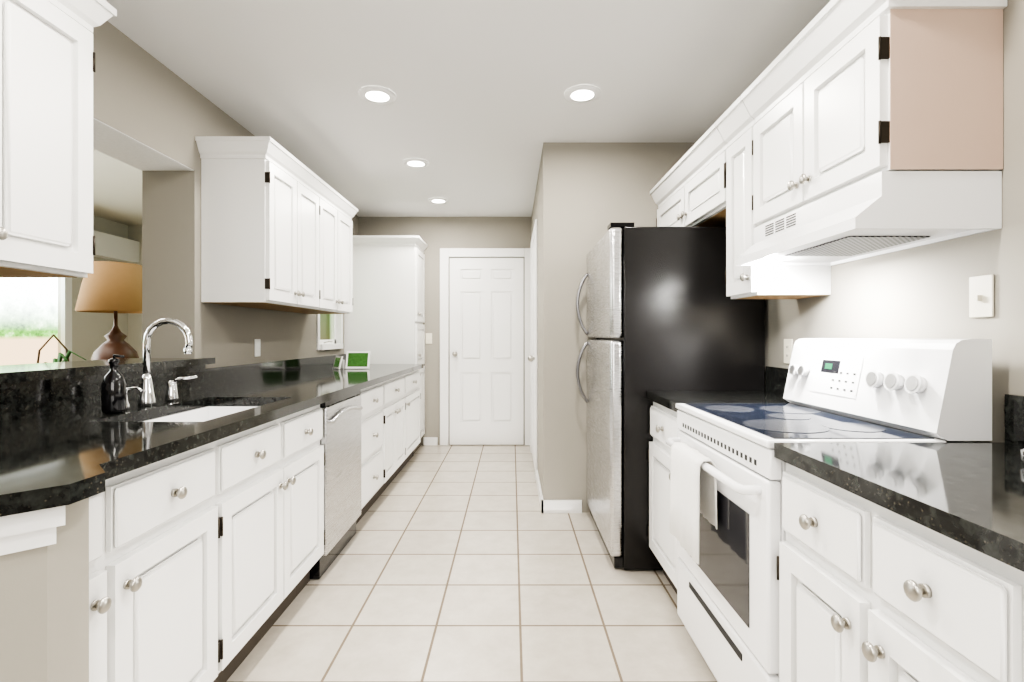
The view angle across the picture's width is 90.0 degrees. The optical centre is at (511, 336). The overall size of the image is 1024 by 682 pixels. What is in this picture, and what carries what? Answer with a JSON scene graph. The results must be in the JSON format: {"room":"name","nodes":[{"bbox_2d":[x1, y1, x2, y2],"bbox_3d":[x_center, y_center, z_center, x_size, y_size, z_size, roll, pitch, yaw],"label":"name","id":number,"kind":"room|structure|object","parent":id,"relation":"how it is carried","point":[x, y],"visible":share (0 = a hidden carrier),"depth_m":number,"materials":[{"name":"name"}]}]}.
{"room":"kitchen","nodes":[
{"label":"kitchen","id":0,"kind":"room"},
{"bbox_2d":[0,21,115,681],"bbox_3d":[-1.266,-0.060,0.615,0.782,2.500,0.930,0,0,0],"label":"wall","id":1,"kind":"structure","parent":0,"point":[44,591],"depth_m":0.99,"materials":[{"name":"paint"}]},
{"bbox_2d":[0,506,64,555],"bbox_3d":[-1.260,0.354,0.561,0.838,0.072,0.839,0,0,0],"label":"trim","id":2,"kind":"structure","parent":1,"relation":"attached to","point":[26,530],"depth_m":0.93,"materials":[{"name":"white wood"}]},
{"bbox_2d":[0,0,116,277],"bbox_3d":[-1.479,-0.622,1.080,0.397,0.876,1.164,0,0,0],"label":"upper cabinet","id":3,"kind":"object","parent":1,"relation":"attached to","point":[47,61],"visible":1,"depth_m":1.45,"materials":[{"name":"white wood"}]},
{"bbox_2d":[58,149,141,360],"bbox_3d":[-3.728,-0.225,2.900,3.543,2.830,8.800,0,0,0],"label":"wall","id":4,"kind":"structure","parent":0,"point":[117,209],"depth_m":6.42,"materials":[{"name":"paint"}]},
{"bbox_2d":[93,118,193,170],"bbox_3d":[-1.819,-0.878,2.175,0.273,0.003,1.066,0,0,0],"label":"wall","id":5,"kind":"structure","parent":4,"relation":"attached to","point":[107,140],"depth_m":2.43,"materials":[{"name":"beige paint"}]},
{"bbox_2d":[116,28,359,367],"bbox_3d":[-1.819,-0.060,2.105,0.278,2.500,7.210,0,0,0],"label":"wall","id":6,"kind":"structure","parent":0,"point":[155,107],"depth_m":2.71,"materials":[{"name":"paint"}]},
{"bbox_2d":[254,339,260,356],"bbox_3d":[-1.673,0.075,3.370,0.009,0.115,0.072,0,0,0],"label":"outlet","id":7,"kind":"object","parent":6,"relation":"attached to","point":[257,347],"visible":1,"depth_m":3.36,"materials":[{"name":"white plastic"}]},
{"bbox_2d":[195,136,326,311],"bbox_3d":[-1.495,-0.622,3.159,0.366,0.875,0.789,0,0,0],"label":"upper cabinet","id":8,"kind":"object","parent":6,"relation":"attached to","point":[276,227],"depth_m":2.76,"materials":[{"name":"white wood"}]},
{"bbox_2d":[294,184,354,313],"bbox_3d":[-1.495,-0.622,3.825,0.366,0.875,0.788,0,0,0],"label":"upper cabinet","id":9,"kind":"object","parent":6,"relation":"attached to","point":[340,212],"depth_m":3.89,"materials":[{"name":"white wood"}]},
{"bbox_2d":[317,314,342,349],"bbox_3d":[-1.712,-0.355,4.725,0.135,0.946,0.646,0,0,0],"label":"window","id":10,"kind":"structure","parent":6,"relation":"in","point":[335,341],"depth_m":4.96,"materials":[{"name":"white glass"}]},
{"bbox_2d":[360,217,527,444],"bbox_3d":[-0.673,-0.060,5.660,1.969,2.500,0.100,0,0,0],"label":"wall","id":11,"kind":"structure","parent":0,"point":[437,232],"depth_m":5.61,"materials":[{"name":"paint"}]},
{"bbox_2d":[426,333,431,343],"bbox_3d":[-0.910,0.022,5.600,0.070,0.115,0.016,0,0,0],"label":"light switch","id":12,"kind":"object","parent":11,"relation":"attached to","point":[428,338],"visible":1,"depth_m":5.60,"materials":[{"name":"white plastic"}]},
{"bbox_2d":[440,248,527,444],"bbox_3d":[-0.288,0.114,5.596,0.998,2.152,0.028,0,0,0],"label":"door frame","id":13,"kind":"structure","parent":11,"relation":"attached to","point":[447,253],"depth_m":5.58,"materials":[{"name":"white wood"}]},
{"bbox_2d":[450,258,523,444],"bbox_3d":[-0.277,0.164,5.563,0.806,2.037,0.090,0,0,0],"label":"door","id":14,"kind":"structure","parent":11,"relation":"in","point":[486,351],"depth_m":5.59,"materials":[{"name":"white wood"}]},
{"bbox_2d":[105,0,830,216],"bbox_3d":[-0.279,-1.340,2.105,3.357,0.060,7.210,0,0,0],"label":"ceiling","id":15,"kind":"structure","parent":0,"point":[478,112],"depth_m":2.56,"materials":[{"name":"paint"}]},
{"bbox_2d":[359,86,395,104],"bbox_3d":[-0.728,-1.303,2.772,0.196,0.010,0.196,0,0,0],"label":"recessed light","id":16,"kind":"object","parent":15,"relation":"in","point":[377,95],"visible":0.98,"depth_m":2.76,"materials":[{"name":"white plastic"}]},
{"bbox_2d":[403,158,428,167],"bbox_3d":[-0.722,-1.303,3.853,0.196,0.010,0.196,0,0,0],"label":"recessed light","id":17,"kind":"object","parent":15,"relation":"in","point":[414,162],"visible":0.94,"depth_m":3.83,"materials":[{"name":"white plastic"}]},
{"bbox_2d":[428,198,448,203],"bbox_3d":[-0.707,-1.303,4.920,0.196,0.010,0.196,0,0,0],"label":"recessed light","id":18,"kind":"object","parent":15,"relation":"in","point":[437,200],"visible":0.98,"depth_m":4.90,"materials":[{"name":"white plastic"}]},
{"bbox_2d":[564,85,600,102],"bbox_3d":[0.379,-1.303,2.758,0.196,0.010,0.196,0,0,0],"label":"recessed light","id":19,"kind":"object","parent":15,"relation":"in","point":[582,93],"visible":0.98,"depth_m":2.75,"materials":[{"name":"white plastic"}]},
{"bbox_2d":[226,445,716,681],"bbox_3d":[-0.279,1.215,2.105,3.357,0.050,7.210,0,0,0],"label":"floor","id":20,"kind":"structure","parent":0,"point":[461,563],"depth_m":2.31,"materials":[{"name":"tile"}]},
{"bbox_2d":[89,434,236,681],"bbox_3d":[-1.296,0.753,1.348,0.766,0.872,0.637,0,0,0],"label":"base cabinet","id":21,"kind":"object","parent":20,"relation":"on","point":[203,559],"depth_m":1.36,"materials":[{"name":"white wood"}]},
{"bbox_2d":[0,354,422,516],"bbox_3d":[-1.425,0.214,2.608,1.205,0.198,5.021,0,0,0],"label":"countertop","id":22,"kind":"structure","parent":21,"relation":"on","point":[64,440],"depth_m":1.76,"materials":[{"name":"black stone"}]},
{"bbox_2d":[101,354,126,413],"bbox_3d":[-1.430,0.168,1.840,0.072,0.210,0.071,0,0,0],"label":"soap bottle","id":23,"kind":"object","parent":22,"relation":"on","point":[113,392],"visible":1,"depth_m":1.82,"materials":[{"name":"black glass"}]},
{"bbox_2d":[126,387,141,409],"bbox_3d":[-1.430,0.231,1.920,0.086,0.085,0.036,0,0,0],"label":"soap dispenser","id":24,"kind":"object","parent":22,"relation":"on","point":[133,388],"visible":0.29,"depth_m":1.92,"materials":[{"name":"silver metal"}]},
{"bbox_2d":[137,318,196,405],"bbox_3d":[-1.379,0.099,2.112,0.212,0.348,0.204,0,0,0],"label":"faucet","id":25,"kind":"object","parent":22,"relation":"on","point":[146,397],"visible":1,"depth_m":2.03,"materials":[{"name":"silver metal"}]},
{"bbox_2d":[140,406,257,421],"bbox_3d":[-1.185,0.408,1.985,0.404,0.183,0.694,0,0,0],"label":"sink","id":26,"kind":"object","parent":22,"relation":"in","point":[205,413],"depth_m":2.26,"materials":[{"name":"ceramic"}]},
{"bbox_2d":[333,351,370,368],"bbox_3d":[-1.361,0.199,4.305,0.323,0.148,0.134,0,0,0],"label":"frame","id":27,"kind":"object","parent":22,"relation":"on","point":[357,359],"visible":1,"depth_m":4.31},
{"bbox_2d":[237,458,320,667],"bbox_3d":[-1.154,0.890,2.013,0.483,0.599,0.802,0,0,0],"label":"base cabinet","id":28,"kind":"object","parent":20,"relation":"on","point":[279,499],"depth_m":1.97,"materials":[{"name":"white wood"}]},
{"bbox_2d":[229,380,388,537],"bbox_3d":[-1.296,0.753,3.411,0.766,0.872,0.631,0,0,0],"label":"base cabinet","id":29,"kind":"object","parent":20,"relation":"on","point":[299,434],"depth_m":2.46,"materials":[{"name":"white wood"}]},
{"bbox_2d":[310,390,362,578],"bbox_3d":[-1.232,0.753,2.796,0.696,0.863,0.589,0,0,0],"label":"dishwasher","id":30,"kind":"object","parent":20,"relation":"on","point":[340,440],"visible":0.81,"depth_m":2.71,"materials":[{"name":"silver metal"}]},
{"bbox_2d":[344,235,427,437],"bbox_3d":[-1.299,0.095,5.339,0.757,2.190,0.538,0,0,0],"label":"pantry","id":31,"kind":"object","parent":20,"relation":"on","point":[384,320],"visible":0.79,"depth_m":5.12,"materials":[{"name":"white wood"}]},
{"bbox_2d":[389,373,408,483],"bbox_3d":[-1.296,0.753,4.056,0.766,0.872,0.792,0,0,0],"label":"base cabinet","id":32,"kind":"object","parent":20,"relation":"on","point":[398,386],"depth_m":4.15,"materials":[{"name":"white wood"}]},
{"bbox_2d":[409,370,420,459],"bbox_3d":[-1.296,0.753,4.718,0.766,0.872,0.800,0,0,0],"label":"base cabinet","id":33,"kind":"object","parent":20,"relation":"on","point":[414,377],"depth_m":4.81,"materials":[{"name":"white wood"}]},
{"bbox_2d":[648,402,679,593],"bbox_3d":[0.977,0.753,2.336,0.642,0.873,0.487,0,0,0],"label":"base cabinet","id":34,"kind":"object","parent":20,"relation":"on","point":[662,539],"visible":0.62,"depth_m":2.36,"materials":[{"name":"white wood"}]},
{"bbox_2d":[647,366,808,411],"bbox_3d":[0.989,0.232,2.336,0.618,0.163,0.487,0,0,0],"label":"countertop","id":35,"kind":"structure","parent":34,"relation":"on","point":[776,378],"depth_m":2.38,"materials":[{"name":"black stone"}]},
{"bbox_2d":[576,223,764,569],"bbox_3d":[0.850,0.302,3.010,0.860,1.759,0.850,0,0,0],"label":"fridge","id":36,"kind":"object","parent":20,"relation":"on","point":[665,312],"visible":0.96,"depth_m":2.58,"materials":[{"name":"silver metal"}]},
{"bbox_2d":[666,338,991,681],"bbox_3d":[0.943,0.596,1.710,0.675,1.178,0.756,0,0,0],"label":"range","id":37,"kind":"object","parent":20,"relation":"on","point":[883,390],"visible":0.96,"depth_m":1.51,"materials":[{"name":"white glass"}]},
{"bbox_2d":[669,442,716,563],"bbox_3d":[0.618,0.556,1.760,0.082,0.328,0.288,0,0,0],"label":"hanging towel","id":38,"kind":"object","parent":37,"relation":"hanging from","point":[693,490],"visible":0.96,"depth_m":1.71,"materials":[{"name":"fabric"}]},
{"bbox_2d":[777,463,1023,681],"bbox_3d":[0.977,0.753,0.714,0.642,0.873,1.228,0,0,0],"label":"base cabinet","id":39,"kind":"object","parent":20,"relation":"on","point":[869,591],"visible":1,"depth_m":0.95,"materials":[{"name":"white wood"}]},
{"bbox_2d":[774,394,1023,571],"bbox_3d":[0.989,0.232,0.704,0.618,0.163,1.248,0,0,0],"label":"countertop","id":40,"kind":"structure","parent":39,"relation":"on","point":[970,494],"depth_m":1.00,"materials":[{"name":"black stone"}]},
{"bbox_2d":[1020,448,1023,461],"bbox_3d":[1.130,0.243,1.060,0.110,0.060,0.110,0,0,0],"label":"dish","id":41,"kind":"object","parent":40,"relation":"on","point":[1022,454],"visible":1,"depth_m":1.09,"materials":[{"name":"white"}]},
{"bbox_2d":[528,143,559,499],"bbox_3d":[0.262,-0.060,4.520,0.100,2.500,2.120,0,0,0],"label":"wall","id":42,"kind":"structure","parent":0,"point":[546,206],"depth_m":3.46,"materials":[{"name":"paint"}]},
{"bbox_2d":[528,238,534,468],"bbox_3d":[0.172,0.153,4.770,0.075,2.057,0.892,0,0,0],"label":"door","id":43,"kind":"structure","parent":42,"relation":"in","point":[531,358],"depth_m":4.67,"materials":[{"name":"white wood"}]},
{"bbox_2d":[528,219,537,479],"bbox_3d":[0.203,0.110,4.770,0.020,2.160,1.080,0,0,0],"label":"door frame","id":44,"kind":"structure","parent":42,"relation":"attached to","point":[535,230],"depth_m":4.72,"materials":[{"name":"white wood"}]},
{"bbox_2d":[536,470,547,512],"bbox_3d":[0.205,1.147,3.838,0.014,0.085,0.784,0,0,0],"label":"baseboard","id":45,"kind":"structure","parent":42,"relation":"attached to","point":[543,503],"depth_m":3.56,"materials":[{"name":"white wood"}]},
{"bbox_2d":[560,143,694,511],"bbox_3d":[0.802,-0.060,3.510,0.960,2.500,0.100,0,0,0],"label":"wall","id":46,"kind":"structure","parent":0,"point":[586,196],"depth_m":3.46,"materials":[{"name":"paint"}]},
{"bbox_2d":[765,0,1023,441],"bbox_3d":[1.351,-0.060,1.030,0.100,2.500,5.060,0,0,0],"label":"wall","id":47,"kind":"structure","parent":0,"point":[922,292],"depth_m":1.51,"materials":[{"name":"paint"}]},
{"bbox_2d":[650,123,727,226],"bbox_3d":[1.114,-0.794,2.902,0.368,0.372,1.111,0,0,0],"label":"upper cabinet","id":48,"kind":"object","parent":47,"relation":"attached to","point":[688,189],"visible":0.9,"depth_m":2.71,"materials":[{"name":"white wood"}]},
{"bbox_2d":[715,96,830,298],"bbox_3d":[1.114,-0.574,2.212,0.368,0.812,0.257,0,0,0],"label":"upper cabinet","id":49,"kind":"object","parent":47,"relation":"attached to","point":[735,123],"visible":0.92,"depth_m":2.15,"materials":[{"name":"white wood"}]},
{"bbox_2d":[784,339,792,363],"bbox_3d":[1.294,0.070,2.400,0.008,0.115,0.072,0,0,0],"label":"electrical outlet","id":50,"kind":"object","parent":47,"relation":"attached to","point":[788,346],"visible":0.96,"depth_m":2.39,"materials":[{"name":"white plastic"}]},
{"bbox_2d":[741,0,1006,225],"bbox_3d":[1.114,-0.710,1.682,0.368,0.540,0.795,0,0,0],"label":"upper cabinet","id":51,"kind":"object","parent":47,"relation":"attached to","point":[836,95],"visible":0.98,"depth_m":1.38,"materials":[{"name":"white wood"}]},
{"bbox_2d":[736,171,1001,265],"bbox_3d":[1.104,-0.362,1.718,0.388,0.152,0.721,0,0,0],"label":"range hood","id":52,"kind":"object","parent":51,"relation":"attached to","point":[881,213],"visible":1,"depth_m":1.43,"materials":[{"name":"white metal"}]},
{"bbox_2d":[969,274,993,317],"bbox_3d":[1.289,-0.110,1.413,0.018,0.115,0.072,0,0,0],"label":"light switch","id":53,"kind":"object","parent":47,"relation":"attached to","point":[981,296],"visible":1,"depth_m":1.41,"materials":[{"name":"white plastic"}]},
{"bbox_3d":[-3.679,1.215,2.900,3.443,0.050,8.600,0,0,0],"label":"floor","id":54,"kind":"structure","parent":0,"visible":0},
{"bbox_3d":[-3.050,0.815,3.750,0.600,0.750,1.300,0,0,0],"label":"console table","id":55,"kind":"object","parent":54,"relation":"on","visible":0},
{"bbox_2d":[37,334,85,362],"bbox_3d":[-2.995,0.211,3.348,0.325,0.454,0.394,0,0,0],"label":"terrarium","id":56,"kind":"object","parent":55,"relation":"on","point":[61,356],"visible":0.1,"depth_m":3.36,"materials":[{"name":"green plant"}]},
{"bbox_2d":[75,261,141,359],"bbox_3d":[-2.980,-0.052,3.850,0.470,0.980,0.470,0,0,0],"label":"table lamp","id":57,"kind":"object","parent":55,"relation":"on","point":[115,288],"visible":0.54,"depth_m":3.71,"materials":[{"name":"ceramic"}]},
{"label":"outside","id":58,"kind":"structure","parent":0,"visible":0},
{"bbox_2d":[0,278,57,364],"bbox_3d":[-5.555,-0.160,3.500,0.010,2.200,6.000,0,0,0],"label":"window","id":59,"kind":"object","parent":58,"point":[28,318],"depth_m":5.88,"materials":[{"name":"white"}]}
]}

